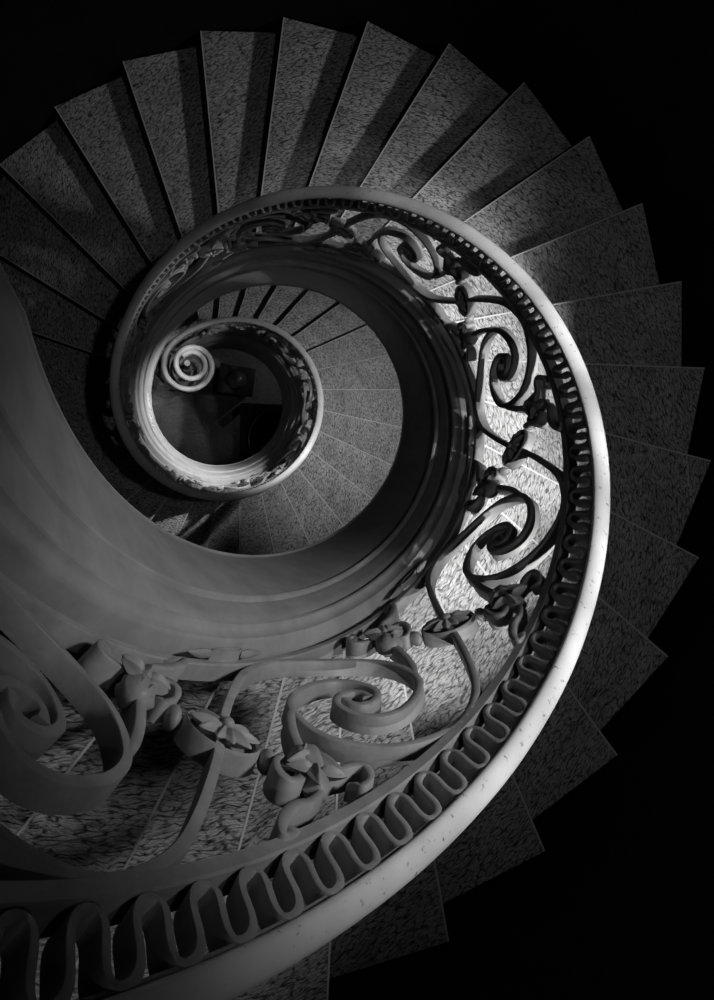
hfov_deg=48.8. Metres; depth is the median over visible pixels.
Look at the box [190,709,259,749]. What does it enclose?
flower
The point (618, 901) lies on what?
wall
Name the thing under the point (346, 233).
flower
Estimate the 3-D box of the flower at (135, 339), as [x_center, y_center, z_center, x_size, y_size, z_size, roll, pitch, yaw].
[-1.275,-0.936,4.576,0.031,0.086,0.120,26,90,-14]
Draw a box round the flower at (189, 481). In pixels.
[187,479,201,484]
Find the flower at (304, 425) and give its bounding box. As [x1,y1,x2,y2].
[300,420,306,431]
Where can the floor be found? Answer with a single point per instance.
(203, 426)
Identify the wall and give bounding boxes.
[0,0,713,999]
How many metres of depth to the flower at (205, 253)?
4.02 m
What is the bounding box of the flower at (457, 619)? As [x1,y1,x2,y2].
[423,610,470,631]
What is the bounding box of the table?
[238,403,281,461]
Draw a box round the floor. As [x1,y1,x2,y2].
[151,349,281,464]
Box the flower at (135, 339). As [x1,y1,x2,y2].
[132,330,141,347]
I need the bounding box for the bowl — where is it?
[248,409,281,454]
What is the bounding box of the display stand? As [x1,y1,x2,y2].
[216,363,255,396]
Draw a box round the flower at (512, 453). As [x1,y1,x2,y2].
[502,430,522,462]
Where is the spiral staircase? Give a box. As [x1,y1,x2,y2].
[0,17,710,999]
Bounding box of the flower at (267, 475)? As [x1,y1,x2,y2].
[256,472,269,477]
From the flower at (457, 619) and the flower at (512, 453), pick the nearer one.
the flower at (457, 619)
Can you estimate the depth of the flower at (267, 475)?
6.15 m
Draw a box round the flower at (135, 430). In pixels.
[133,421,139,437]
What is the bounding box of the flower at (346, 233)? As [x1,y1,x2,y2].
[329,226,351,238]
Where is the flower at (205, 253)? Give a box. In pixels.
[201,249,222,257]
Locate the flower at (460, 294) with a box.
[454,288,466,315]
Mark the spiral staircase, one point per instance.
(133, 162)
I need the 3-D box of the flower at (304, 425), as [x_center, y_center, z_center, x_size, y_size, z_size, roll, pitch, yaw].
[-0.466,-0.642,6.823,0.031,0.075,0.120,27,90,-14]
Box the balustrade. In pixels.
[0,185,609,999]
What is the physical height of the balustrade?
10.302 m
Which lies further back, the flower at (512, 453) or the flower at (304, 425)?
the flower at (304, 425)

